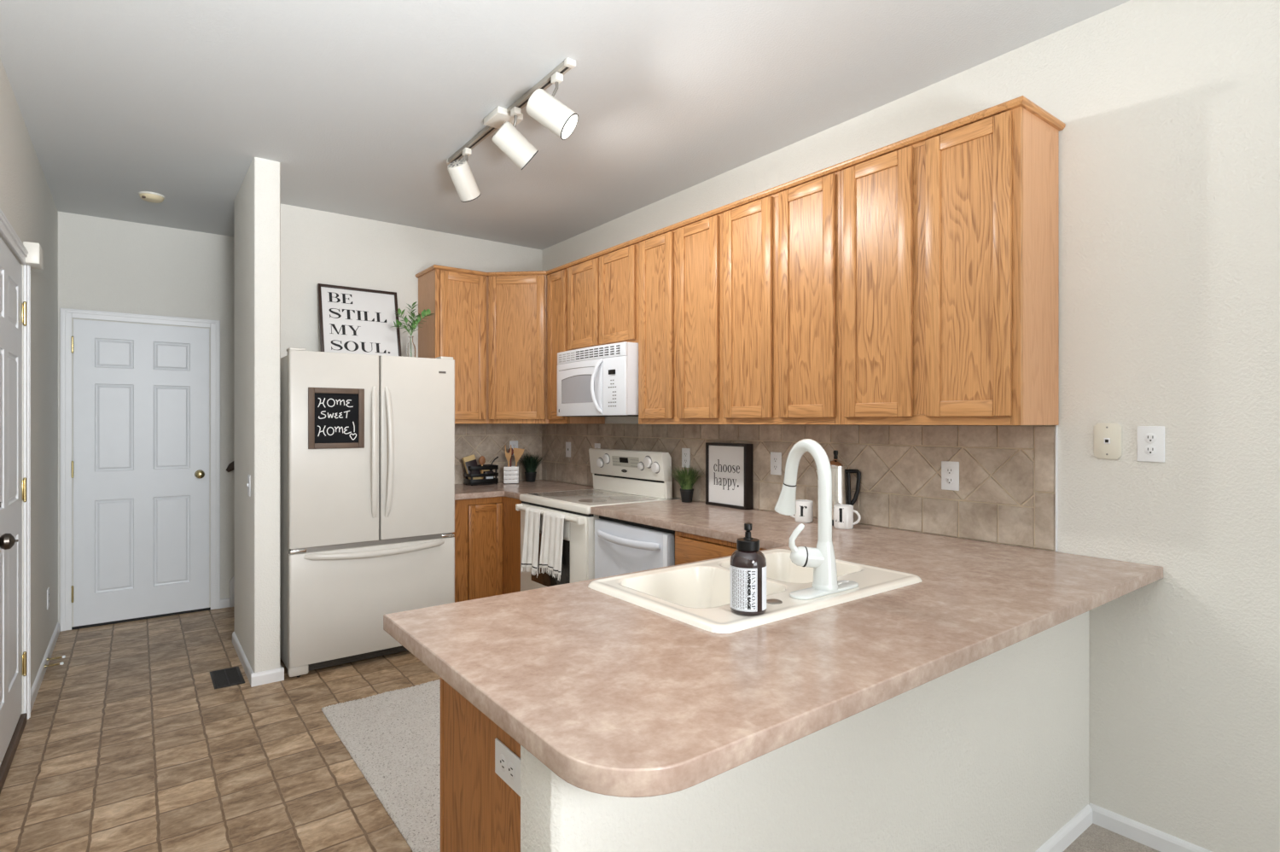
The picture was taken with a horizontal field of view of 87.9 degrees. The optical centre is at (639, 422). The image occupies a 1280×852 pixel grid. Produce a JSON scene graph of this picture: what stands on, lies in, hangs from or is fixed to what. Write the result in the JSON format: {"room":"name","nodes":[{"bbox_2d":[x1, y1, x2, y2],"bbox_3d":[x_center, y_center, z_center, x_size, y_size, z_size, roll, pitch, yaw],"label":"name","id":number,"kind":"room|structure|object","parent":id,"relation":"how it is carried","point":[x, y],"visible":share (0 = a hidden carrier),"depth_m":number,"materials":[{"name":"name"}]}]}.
{"room":"kitchen","nodes":[
{"label":"kitchen","id":0,"kind":"room"},
{"bbox_2d":[0,57,58,713],"bbox_3d":[-0.033,-0.006,-0.765,0.150,2.775,12.820,0,0,-37],"label":"wall","id":1,"kind":"structure","parent":0,"point":[26,201],"depth_m":3.54,"materials":[{"name":"paint"}]},
{"bbox_2d":[0,237,26,765],"bbox_3d":[-2.548,0.306,2.697,0.117,2.040,0.936,0,0,-37],"label":"door","id":2,"kind":"structure","parent":1,"relation":"in","point":[13,311],"depth_m":2.78,"materials":[{"name":"white wood"}]},
{"bbox_2d":[0,712,26,793],"bbox_3d":[-2.571,1.360,2.669,0.067,0.044,0.930,0,0,-37],"label":"sill","id":3,"kind":"structure","parent":1,"relation":"attached to","point":[8,759],"depth_m":2.73,"materials":[{"name":"wood"}]},
{"bbox_2d":[0,208,30,720],"bbox_3d":[-2.546,0.300,2.687,0.019,2.163,1.054,0,0,-37],"label":"door frame","id":4,"kind":"structure","parent":1,"relation":"attached to","point":[7,230],"depth_m":3.06,"materials":[{"name":"white wood"}]},
{"bbox_2d":[23,241,43,269],"bbox_3d":[-2.846,-0.779,3.115,0.058,0.098,0.165,0,0,-37],"label":"door chime","id":5,"kind":"object","parent":1,"relation":"attached to","point":[34,258],"visible":0.82,"depth_m":3.06,"materials":[{"name":"white plastic"}]},
{"bbox_2d":[30,622,59,710],"bbox_3d":[-3.350,1.349,3.742,0.013,0.066,1.588,0,0,-37],"label":"baseboard","id":6,"kind":"structure","parent":1,"relation":"attached to","point":[38,678],"depth_m":3.62,"materials":[{"name":"white wood"}]},
{"bbox_2d":[46,587,49,609],"bbox_3d":[-3.458,1.029,3.879,0.007,0.116,0.072,0,0,-37],"label":"wall outlet","id":7,"kind":"object","parent":1,"relation":"attached to","point":[48,589],"visible":1,"depth_m":3.86,"materials":[{"name":"white plastic"}]},
{"bbox_2d":[44,661,63,667],"bbox_3d":[-3.231,1.337,3.661,0.079,0.018,0.018,0,0,-37],"label":"door stop","id":8,"kind":"object","parent":1,"relation":"attached to","point":[61,662],"visible":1,"depth_m":3.66,"materials":[{"name":"gold metal"}]},
{"bbox_2d":[46,655,65,660],"bbox_3d":[-3.310,1.337,3.765,0.079,0.018,0.018,0,0,-37],"label":"door stop","id":9,"kind":"object","parent":1,"relation":"attached to","point":[62,656],"visible":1,"depth_m":3.76,"materials":[{"name":"gold metal"}]},
{"bbox_2d":[58,211,234,630],"bbox_3d":[-2.345,-0.006,5.602,4.164,2.775,0.120,0,0,-37],"label":"wall","id":10,"kind":"structure","parent":0,"point":[105,264],"depth_m":4.72,"materials":[{"name":"paint"}]},
{"bbox_2d":[70,319,209,626],"bbox_3d":[-3.467,0.338,4.639,0.772,2.052,0.103,0,0,-37],"label":"door","id":11,"kind":"structure","parent":10,"relation":"in","point":[140,464],"depth_m":4.64,"materials":[{"name":"white wood"}]},
{"bbox_2d":[60,308,220,631],"bbox_3d":[-3.475,0.314,4.657,0.894,2.136,0.019,0,0,-37],"label":"door frame","id":12,"kind":"structure","parent":10,"relation":"attached to","point":[66,314],"depth_m":4.48,"materials":[{"name":"white wood"}]},
{"bbox_2d":[71,606,210,629],"bbox_3d":[-3.477,1.374,4.661,0.778,0.016,0.010,0,0,-37],"label":"trim","id":13,"kind":"structure","parent":10,"relation":"attached to","point":[205,608],"depth_m":4.64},
{"bbox_2d":[220,597,229,608],"bbox_3d":[-3.096,1.349,4.948,0.063,0.066,0.013,0,0,-37],"label":"baseboard","id":14,"kind":"structure","parent":10,"relation":"attached to","point":[224,602],"depth_m":4.95,"materials":[{"name":"white wood"}]},
{"bbox_2d":[226,459,234,471],"bbox_3d":[-2.586,-0.110,5.292,1.226,0.961,0.092,0,0,-37],"label":"handrail","id":15,"kind":"object","parent":10,"relation":"attached to","point":[230,467],"visible":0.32,"depth_m":4.91,"materials":[{"name":"brown wood"}]},
{"bbox_2d":[229,575,234,606],"bbox_3d":[-2.652,0.882,5.279,1.043,0.999,0.021,0,0,-37],"label":"trim","id":16,"kind":"structure","parent":10,"relation":"attached to","point":[232,580],"depth_m":4.96,"materials":[{"name":"white wood"}]},
{"bbox_2d":[0,606,440,851],"bbox_3d":[1.516,1.422,0.472,4.214,0.080,12.920,0,0,-37],"label":"floor","id":17,"kind":"structure","parent":0,"point":[129,743],"depth_m":2.75,"materials":[{"name":"tile"}]},
{"bbox_2d":[209,665,244,689],"bbox_3d":[-2.233,1.379,3.589,0.138,0.006,0.288,0,0,-37],"label":"floor vent","id":18,"kind":"object","parent":17,"relation":"in","point":[230,676],"visible":1,"depth_m":3.58,"materials":[{"name":"black metal"}]},
{"bbox_2d":[280,347,454,676],"bbox_3d":[-1.716,0.489,4.099,0.919,1.785,0.830,0,0,-37],"label":"refrigerator","id":19,"kind":"object","parent":17,"relation":"on","point":[367,535],"visible":0.91,"depth_m":3.78,"materials":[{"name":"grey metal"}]},
{"bbox_2d":[308,387,364,448],"bbox_3d":[-1.679,-0.022,3.677,0.288,0.334,0.016,0,0,-37],"label":"chalkboard","id":20,"kind":"object","parent":19,"relation":"attached to","point":[335,416],"visible":1,"depth_m":3.67,"materials":[{"name":"black wood"}]},
{"bbox_2d":[317,283,401,356],"bbox_3d":[-1.866,-0.637,4.435,0.505,0.536,0.144,0,0,-37],"label":"framed sign","id":21,"kind":"object","parent":19,"relation":"on","point":[352,320],"visible":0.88,"depth_m":4.43,"materials":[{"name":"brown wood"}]},
{"bbox_2d":[406,335,415,357],"bbox_3d":[-1.534,-0.473,4.447,0.062,0.208,0.062,0,0,-37],"label":"glass bottle","id":22,"kind":"object","parent":19,"relation":"on","point":[410,348],"visible":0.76,"depth_m":4.42,"materials":[{"name":"white"}]},
{"bbox_2d":[392,301,433,335],"bbox_3d":[-1.528,-0.595,4.452,0.288,0.419,0.101,0,0,-29],"label":"sprig","id":23,"kind":"object","parent":22,"relation":"in","point":[415,322],"visible":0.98,"depth_m":4.43,"materials":[{"name":"green plant"}]},
{"bbox_2d":[321,679,440,851],"bbox_3d":[-0.759,1.374,2.685,0.622,0.014,1.766,0,0,-37],"label":"rug","id":24,"kind":"object","parent":17,"relation":"on","point":[392,737],"visible":0.51,"depth_m":2.78,"materials":[{"name":"beige carpet"}]},
{"bbox_2d":[440,677,520,851],"bbox_3d":[0.219,0.941,1.813,1.348,0.882,0.622,0,0,-37],"label":"base cabinet","id":25,"kind":"object","parent":17,"relation":"on","point":[480,811],"visible":0.03,"depth_m":1.49,"materials":[{"name":"brown wood"}]},
{"bbox_2d":[494,738,520,796],"bbox_3d":[-0.265,0.691,1.332,0.007,0.072,0.116,0,0,-37],"label":"wall outlet","id":26,"kind":"object","parent":25,"relation":"attached to","point":[507,763],"visible":0.89,"depth_m":1.33,"materials":[{"name":"white plastic"}]},
{"bbox_2d":[499,754,506,771],"bbox_3d":[-0.278,0.691,1.346,0.002,0.033,0.033,0,0,-37],"label":"receptacle","id":27,"kind":"object","parent":26,"relation":"attached to","point":[503,758],"depth_m":1.34,"materials":[{"name":"white plastic"}]},
{"bbox_2d":[507,762,515,779],"bbox_3d":[-0.255,0.691,1.315,0.002,0.033,0.033,0,0,-37],"label":"receptacle","id":28,"kind":"object","parent":26,"relation":"attached to","point":[511,765],"depth_m":1.31,"materials":[{"name":"white plastic"}]},
{"bbox_2d":[383,498,1163,797],"bbox_3d":[0.105,0.480,2.416,2.143,0.038,2.363,0,0,-37],"label":"countertop","id":29,"kind":"structure","parent":25,"relation":"on","point":[615,696],"depth_m":1.36,"materials":[{"name":"laminate"}]},
{"bbox_2d":[663,465,703,502],"bbox_3d":[0.239,0.352,3.813,0.217,0.217,0.250,0,0,-37],"label":"potted grass","id":30,"kind":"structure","parent":29,"relation":"on","point":[685,479],"depth_m":3.81,"materials":[{"name":"green plant"}]},
{"bbox_2d":[680,488,693,502],"bbox_3d":[0.271,0.423,3.837,0.082,0.076,0.082,0,0,-37],"label":"pot","id":31,"kind":"object","parent":30,"relation":"on","point":[686,493],"depth_m":3.81,"materials":[{"name":"black ceramic"}]},
{"bbox_2d":[705,442,752,509],"bbox_3d":[0.484,0.287,3.624,0.056,0.346,0.308,0,0,-37],"label":"framed sign","id":32,"kind":"object","parent":29,"relation":"on","point":[729,466],"visible":1,"depth_m":3.59,"materials":[{"name":"white paper"}]},
{"bbox_2d":[709,445,744,506],"bbox_3d":[0.487,0.287,3.626,0.046,0.318,0.280,0,0,-37],"label":"print","id":33,"kind":"object","parent":32,"relation":"attached to","point":[726,462],"depth_m":3.61},
{"bbox_2d":[587,548,921,633],"bbox_3d":[0.339,0.533,1.909,0.844,0.174,0.568,0,0,-37],"label":"sink","id":34,"kind":"object","parent":29,"relation":"in","point":[696,594],"visible":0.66,"depth_m":1.92,"materials":[{"name":"white ceramic"}]},
{"bbox_2d":[730,521,766,616],"bbox_3d":[0.257,0.345,1.578,0.086,0.211,0.085,0,0,-37],"label":"soap bottle","id":35,"kind":"object","parent":34,"relation":"on","point":[747,562],"visible":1,"depth_m":1.54,"materials":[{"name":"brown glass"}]},
{"bbox_2d":[774,438,858,599],"bbox_3d":[0.441,0.248,1.839,0.254,0.404,0.242,0,0,-37],"label":"faucet","id":36,"kind":"object","parent":34,"relation":"on","point":[822,558],"visible":1,"depth_m":1.76,"materials":[{"name":"white metal"}]},
{"bbox_2d":[790,499,813,523],"bbox_3d":[0.750,0.412,3.074,0.095,0.098,0.094,0,0,-37],"label":"mug","id":37,"kind":"object","parent":29,"relation":"on","point":[804,514],"visible":0.8,"depth_m":3.04,"materials":[{"name":"white ceramic"}]},
{"bbox_2d":[815,449,861,525],"bbox_3d":[0.894,0.294,3.000,0.181,0.334,0.107,0,0,36],"label":"coffee percolator","id":38,"kind":"object","parent":29,"relation":"on","point":[840,475],"visible":0.59,"depth_m":2.97,"materials":[{"name":"silver metal"}]},
{"bbox_2d":[830,465,847,519],"bbox_3d":[0.886,0.315,3.005,0.101,0.240,0.101,0,0,-37],"label":"pot","id":39,"kind":"object","parent":38,"relation":"on","point":[839,472],"depth_m":2.96,"materials":[{"name":"silver metal"}]},
{"bbox_2d":[833,504,861,529],"bbox_3d":[0.897,0.412,2.884,0.082,0.098,0.110,0,0,-37],"label":"mug","id":40,"kind":"object","parent":29,"relation":"on","point":[843,514],"visible":1,"depth_m":2.86,"materials":[{"name":"white ceramic"}]},
{"bbox_2d":[452,495,521,602],"bbox_3d":[-0.921,0.941,4.696,0.970,0.882,0.884,0,0,-37],"label":"base cabinet","id":41,"kind":"object","parent":17,"relation":"on","point":[487,532],"visible":0.4,"depth_m":4.38,"materials":[{"name":"brown wood"}]},
{"bbox_2d":[454,479,593,500],"bbox_3d":[-0.931,0.480,4.696,1.037,0.038,0.900,0,0,-37],"label":"countertop","id":42,"kind":"structure","parent":41,"relation":"on","point":[501,489],"depth_m":4.61,"materials":[{"name":"laminate"}]},
{"bbox_2d":[464,464,498,485],"bbox_3d":[-1.175,0.390,4.915,0.218,0.142,0.128,0,0,-37],"label":"basket","id":43,"kind":"object","parent":42,"relation":"on","point":[494,480],"visible":0.91,"depth_m":4.86,"materials":[{"name":"black plastic"}]},
{"bbox_2d":[462,454,481,479],"bbox_3d":[-1.233,0.342,4.874,0.131,0.208,0.063,0,0,-37],"label":"packet","id":44,"kind":"object","parent":43,"relation":"in","point":[470,460],"visible":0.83,"depth_m":4.86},
{"bbox_2d":[478,455,485,478],"bbox_3d":[-1.172,0.350,4.931,0.052,0.199,0.023,0,0,-37],"label":"wooden scoop","id":45,"kind":"object","parent":43,"relation":"in","point":[482,460],"visible":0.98,"depth_m":4.93,"materials":[{"name":"brown wood"}]},
{"bbox_2d":[478,455,485,465],"bbox_3d":[-1.172,0.284,4.931,0.052,0.068,0.023,0,0,-37],"label":"bowl","id":46,"kind":"object","parent":45,"relation":"on","point":[482,460],"depth_m":4.92,"materials":[{"name":"brown wood"}]},
{"bbox_2d":[483,470,494,478],"bbox_3d":[-1.124,0.405,4.927,0.072,0.088,0.037,0,0,-37],"label":"pouch","id":47,"kind":"object","parent":43,"relation":"in","point":[489,471],"visible":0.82,"depth_m":4.91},
{"bbox_2d":[503,465,518,483],"bbox_3d":[-0.971,0.397,5.022,0.108,0.128,0.108,0,0,-7],"label":"utensil holder","id":48,"kind":"object","parent":42,"relation":"on","point":[514,478],"visible":1,"depth_m":4.97,"materials":[{"name":"white ceramic"}]},
{"bbox_2d":[505,444,511,475],"bbox_3d":[-0.994,0.309,5.004,0.050,0.279,0.011,0,0,0],"label":"wooden fork","id":49,"kind":"object","parent":48,"relation":"in","point":[508,456],"visible":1,"depth_m":5.00,"materials":[{"name":"brown wood"}]},
{"bbox_2d":[508,448,513,475],"bbox_3d":[-0.978,0.321,5.039,0.040,0.255,0.012,0,0,-3],"label":"spoon","id":50,"kind":"object","parent":48,"relation":"in","point":[512,449],"visible":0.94,"depth_m":5.03,"materials":[{"name":"brown wood"}]},
{"bbox_2d":[508,448,513,455],"bbox_3d":[-0.978,0.223,5.038,0.040,0.060,0.012,2,0,0],"label":"bowl","id":51,"kind":"object","parent":50,"relation":"on","point":[512,450],"depth_m":5.04,"materials":[{"name":"wood"}]},
{"bbox_2d":[513,448,524,471],"bbox_3d":[-0.918,0.321,5.023,0.089,0.256,0.011,0,0,0],"label":"wooden spatula","id":52,"kind":"object","parent":48,"relation":"in","point":[518,452],"visible":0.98,"depth_m":5.02,"materials":[{"name":"brown wood"}]},
{"bbox_2d":[512,452,546,482],"bbox_3d":[-0.833,0.346,5.146,0.312,0.229,0.277,0,0,-37],"label":"potted grass","id":53,"kind":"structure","parent":42,"relation":"on","point":[530,464],"depth_m":5.12,"materials":[{"name":"green plant"}]},
{"bbox_2d":[524,471,536,482],"bbox_3d":[-0.849,0.423,5.155,0.095,0.075,0.095,0,0,-37],"label":"pot","id":54,"kind":"object","parent":53,"relation":"on","point":[530,476],"depth_m":5.12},
{"bbox_2d":[515,448,672,591],"bbox_3d":[-0.303,0.780,4.100,0.642,1.203,0.806,0,0,-37],"label":"range","id":55,"kind":"object","parent":17,"relation":"on","point":[619,476],"visible":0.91,"depth_m":4.01,"materials":[{"name":"white metal"}]},
{"bbox_2d":[520,506,543,577],"bbox_3d":[-0.646,0.721,4.016,0.072,0.400,0.200,0,0,-37],"label":"dish towel","id":56,"kind":"object","parent":55,"relation":"hanging from","point":[533,520],"visible":0.96,"depth_m":4.01,"materials":[{"name":"white fabric"}]},
{"bbox_2d":[539,510,570,580],"bbox_3d":[-0.495,0.705,3.817,0.073,0.367,0.255,0,0,-37],"label":"dish towel","id":57,"kind":"object","parent":55,"relation":"hanging from","point":[555,529],"visible":1,"depth_m":3.80,"materials":[{"name":"white fabric"}]},
{"bbox_2d":[519,488,669,514],"bbox_3d":[-0.289,0.480,4.111,0.606,0.045,0.806,0,0,-37],"label":"cooktop","id":58,"kind":"object","parent":55,"relation":"in","point":[573,502],"depth_m":4.01,"materials":[{"name":"glass"}]},
{"bbox_2d":[594,515,674,578],"bbox_3d":[0.177,0.942,3.510,0.648,0.880,0.681,0,0,-37],"label":"dishwasher","id":59,"kind":"object","parent":17,"relation":"on","point":[621,546],"visible":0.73,"depth_m":3.35,"materials":[{"name":"white plastic"}]},
{"bbox_2d":[674,530,767,564],"bbox_3d":[0.622,0.896,2.960,0.644,0.792,0.725,0,0,-37],"label":"base cabinet","id":60,"kind":"object","parent":17,"relation":"on","point":[689,547],"visible":0.02,"depth_m":2.92,"materials":[{"name":"brown wood"}]},
{"bbox_2d":[234,157,280,672],"bbox_3d":[-2.240,-0.006,3.870,0.126,2.775,0.875,0,0,-37],"label":"wall partition","id":61,"kind":"structure","parent":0,"point":[258,199],"depth_m":3.54,"materials":[{"name":"paint"}]},
{"bbox_2d":[246,474,250,496],"bbox_3d":[-2.126,0.344,3.603,0.014,0.116,0.072,0,0,-37],"label":"light switch","id":62,"kind":"object","parent":61,"relation":"attached to","point":[248,484],"visible":1,"depth_m":3.60,"materials":[{"name":"white plastic"}]},
{"bbox_2d":[232,631,284,686],"bbox_3d":[-2.235,1.349,3.863,0.152,0.066,0.883,0,0,-37],"label":"baseboard","id":63,"kind":"structure","parent":61,"relation":"attached to","point":[276,674],"depth_m":3.54,"materials":[{"name":"white wood"}]},
{"bbox_2d":[280,203,542,480],"bbox_3d":[-1.230,-0.006,5.111,2.982,2.775,0.120,0,0,-37],"label":"wall","id":64,"kind":"structure","parent":0,"point":[317,247],"depth_m":4.52,"materials":[{"name":"paint"}]},
{"bbox_2d":[418,268,486,423],"bbox_3d":[-1.333,-0.513,4.721,0.370,1.045,0.360,0,0,-37],"label":"upper cabinet","id":65,"kind":"object","parent":64,"relation":"attached to","point":[456,328],"visible":0.78,"depth_m":4.60,"materials":[{"name":"brown wood"}]},
{"bbox_2d":[415,95,1065,277],"bbox_3d":[0.037,-1.048,3.648,3.923,0.025,0.669,0,0,41],"label":"trim","id":66,"kind":"structure","parent":65,"relation":"attached to","point":[1023,101],"depth_m":2.78,"materials":[{"name":"brown wood"}]},
{"bbox_2d":[454,423,542,483],"bbox_3d":[-1.198,0.235,5.054,1.031,0.450,0.009,0,0,-37],"label":"tiled wall","id":67,"kind":"structure","parent":64,"relation":"attached to","point":[489,440],"depth_m":5.12,"materials":[{"name":"tile"}]},
{"bbox_2d":[509,440,517,455],"bbox_3d":[-0.988,0.204,5.204,0.072,0.116,0.007,0,0,-37],"label":"wall outlet","id":68,"kind":"object","parent":67,"relation":"attached to","point":[514,444],"visible":0.55,"depth_m":5.20,"materials":[{"name":"white plastic"}]},
{"bbox_2d":[486,274,548,423],"bbox_3d":[-0.848,-0.513,4.911,0.628,1.045,0.640,0,0,-37],"label":"upper cabinet","id":69,"kind":"object","parent":64,"relation":"attached to","point":[516,305],"visible":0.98,"depth_m":4.67,"materials":[{"name":"brown wood"}]},
{"bbox_2d":[0,0,1130,250],"bbox_3d":[1.516,-1.443,0.472,4.214,0.100,12.920,0,0,-37],"label":"ceiling","id":70,"kind":"structure","parent":0,"point":[362,106],"depth_m":2.78,"materials":[{"name":"paint"}]},
{"bbox_2d":[138,191,165,203],"bbox_3d":[-2.995,-1.376,4.073,0.134,0.034,0.134,0,0,-37],"label":"smoke detector","id":71,"kind":"object","parent":70,"relation":"attached to","point":[146,195],"visible":1,"depth_m":4.04,"materials":[{"name":"white plastic"}]},
{"bbox_2d":[446,57,578,202],"bbox_3d":[-0.642,-1.254,3.037,0.228,0.277,1.245,0,0,-37],"label":"track light","id":72,"kind":"object","parent":70,"relation":"attached to","point":[542,106],"visible":1,"depth_m":2.89,"materials":[{"name":"white metal"}]},
{"bbox_2d":[520,610,1089,851],"bbox_3d":[0.674,0.941,1.695,2.108,0.882,0.115,0,0,-37],"label":"wall","id":73,"kind":"structure","parent":0,"point":[991,753],"depth_m":1.59,"materials":[{"name":"paint"}]},
{"bbox_2d":[1035,803,1092,851],"bbox_3d":[0.709,1.346,1.641,2.093,0.072,0.013,0,0,-37],"label":"baseboard","id":74,"kind":"structure","parent":73,"relation":"attached to","point":[1060,840],"depth_m":2.16,"materials":[{"name":"white wood"}]},
{"bbox_2d":[542,0,1279,851],"bbox_3d":[2.819,-0.006,0.730,0.140,2.775,11.755,0,0,-37],"label":"wall","id":75,"kind":"structure","parent":0,"point":[1169,141],"depth_m":2.12,"materials":[{"name":"paint"}]},
{"bbox_2d":[546,267,605,423],"bbox_3d":[-0.452,-0.513,4.645,0.320,1.045,0.260,0,0,-37],"label":"upper cabinet","id":76,"kind":"object","parent":75,"relation":"attached to","point":[556,282],"visible":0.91,"depth_m":4.56,"materials":[{"name":"brown wood"}]},
{"bbox_2d":[567,243,638,350],"bbox_3d":[-0.135,-0.748,4.228,0.320,0.575,0.782,0,0,-37],"label":"upper cabinet","id":77,"kind":"object","parent":75,"relation":"attached to","point":[602,291],"visible":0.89,"depth_m":4.08,"materials":[{"name":"brown wood"}]},
{"bbox_2d":[557,341,638,416],"bbox_3d":[-0.189,-0.248,4.188,0.451,0.422,0.777,0,0,-37],"label":"microwave","id":78,"kind":"object","parent":77,"relation":"attached to","point":[602,380],"visible":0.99,"depth_m":3.95,"materials":[{"name":"white plastic"}]},
{"bbox_2d":[638,212,722,424],"bbox_3d":[0.311,-0.513,3.640,0.320,1.045,0.691,0,0,-37],"label":"upper cabinet","id":79,"kind":"object","parent":75,"relation":"attached to","point":[680,270],"visible":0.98,"depth_m":3.49,"materials":[{"name":"brown wood"}]},
{"bbox_2d":[722,170,841,424],"bbox_3d":[0.729,-0.513,3.089,0.320,1.045,0.688,0,0,-37],"label":"upper cabinet","id":80,"kind":"object","parent":75,"relation":"attached to","point":[782,251],"visible":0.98,"depth_m":2.94,"materials":[{"name":"brown wood"}]},
{"bbox_2d":[541,423,1055,551],"bbox_3d":[0.347,0.235,3.864,0.009,0.450,3.756,0,0,-37],"label":"tiled wall","id":81,"kind":"structure","parent":75,"relation":"attached to","point":[1006,494],"depth_m":2.84,"materials":[{"name":"tile"}]},
{"bbox_2d":[565,442,570,457],"bbox_3d":[-0.542,0.207,5.024,0.006,0.116,0.072,0,0,-37],"label":"wall outlet","id":82,"kind":"object","parent":81,"relation":"attached to","point":[567,444],"visible":1,"depth_m":5.01,"materials":[{"name":"white plastic"}]},
{"bbox_2d":[594,442,600,448],"bbox_3d":[-0.302,0.207,4.707,0.007,0.116,0.072,0,0,-37],"label":"wall outlet","id":83,"kind":"object","parent":81,"relation":"attached to","point":[596,445],"visible":0.32,"depth_m":4.70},
{"bbox_2d":[681,448,690,467],"bbox_3d":[0.273,0.212,3.948,0.007,0.116,0.072,0,0,-37],"label":"wall outlet","id":84,"kind":"object","parent":81,"relation":"attached to","point":[685,451],"visible":1,"depth_m":3.94,"materials":[{"name":"white plastic"}]},
{"bbox_2d":[770,451,781,475],"bbox_3d":[0.695,0.211,3.393,0.007,0.116,0.072,0,0,-37],"label":"wall outlet","id":85,"kind":"object","parent":81,"relation":"attached to","point":[776,457],"visible":1,"depth_m":3.39,"materials":[{"name":"white plastic"}]},
{"bbox_2d":[773,456,778,462],"bbox_3d":[0.693,0.191,3.392,0.002,0.033,0.033,0,0,-37],"label":"receptacle","id":86,"kind":"object","parent":85,"relation":"attached to","point":[775,458],"depth_m":3.39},
{"bbox_2d":[773,464,778,470],"bbox_3d":[0.693,0.230,3.392,0.002,0.033,0.033,0,0,-37],"label":"receptacle","id":87,"kind":"object","parent":85,"relation":"attached to","point":[775,466],"depth_m":3.39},
{"bbox_2d":[941,460,959,490],"bbox_3d":[1.245,0.215,2.667,0.007,0.116,0.072,0,0,-37],"label":"wall outlet","id":88,"kind":"object","parent":81,"relation":"attached to","point":[950,470],"visible":1,"depth_m":2.66,"materials":[{"name":"white plastic"}]},
{"bbox_2d":[945,466,954,474],"bbox_3d":[1.244,0.196,2.666,0.002,0.033,0.033,0,0,-37],"label":"receptacle","id":89,"kind":"object","parent":88,"relation":"attached to","point":[949,470],"depth_m":2.66,"materials":[{"name":"white plastic"}]},
{"bbox_2d":[945,476,954,484],"bbox_3d":[1.244,0.235,2.666,0.002,0.033,0.033,0,0,-37],"label":"receptacle","id":90,"kind":"object","parent":88,"relation":"attached to","point":[949,480],"depth_m":2.66,"materials":[{"name":"white plastic"}]},
{"bbox_2d":[841,106,1058,424],"bbox_3d":[1.148,-0.513,2.536,0.320,1.045,0.695,0,0,-37],"label":"upper cabinet","id":91,"kind":"object","parent":75,"relation":"attached to","point":[950,241],"visible":1,"depth_m":2.34,"materials":[{"name":"brown wood"}]},
{"bbox_2d":[1055,424,1057,551],"bbox_3d":[1.484,0.235,2.365,0.009,0.450,0.004,0,0,-37],"label":"trim","id":92,"kind":"structure","parent":75,"relation":"attached to","point":[1056,425],"depth_m":2.36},
{"bbox_2d":[1093,423,1121,459],"bbox_3d":[1.577,0.063,2.241,0.010,0.121,0.080,0,0,-37],"label":"phone jack","id":93,"kind":"object","parent":75,"relation":"attached to","point":[1107,436],"visible":1,"depth_m":2.24,"materials":[{"name":"beige plastic"}]},
{"bbox_2d":[1089,802,1212,851],"bbox_3d":[2.689,1.346,0.775,0.013,0.072,3.784,0,0,-37],"label":"baseboard","id":94,"kind":"structure","parent":75,"relation":"attached to","point":[1152,837],"depth_m":2.16,"materials":[{"name":"white wood"}]},
{"bbox_2d":[1137,425,1164,462],"bbox_3d":[1.651,0.071,2.146,0.007,0.116,0.074,0,0,-37],"label":"wall outlet","id":95,"kind":"object","parent":75,"relation":"attached to","point":[1150,439],"visible":1,"depth_m":2.14,"materials":[{"name":"white plastic"}]},
{"bbox_2d":[1144,432,1157,442],"bbox_3d":[1.650,0.051,2.145,0.002,0.033,0.033,0,0,-37],"label":"receptacle","id":96,"kind":"object","parent":95,"relation":"attached to","point":[1149,437],"depth_m":2.14,"materials":[{"name":"white plastic"}]},
{"bbox_2d":[1144,444,1157,454],"bbox_3d":[1.650,0.090,2.145,0.002,0.033,0.033,0,0,-37],"label":"receptacle","id":97,"kind":"object","parent":95,"relation":"attached to","point":[1149,449],"depth_m":2.14,"materials":[{"name":"white plastic"}]},
{"bbox_2d":[1063,822,1160,851],"bbox_3d":[3.137,1.376,-1.458,1.996,0.012,7.884,0,0,-37],"label":"floor","id":98,"kind":"structure","parent":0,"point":[1095,838],"depth_m":2.16,"materials":[{"name":"beige carpet"}]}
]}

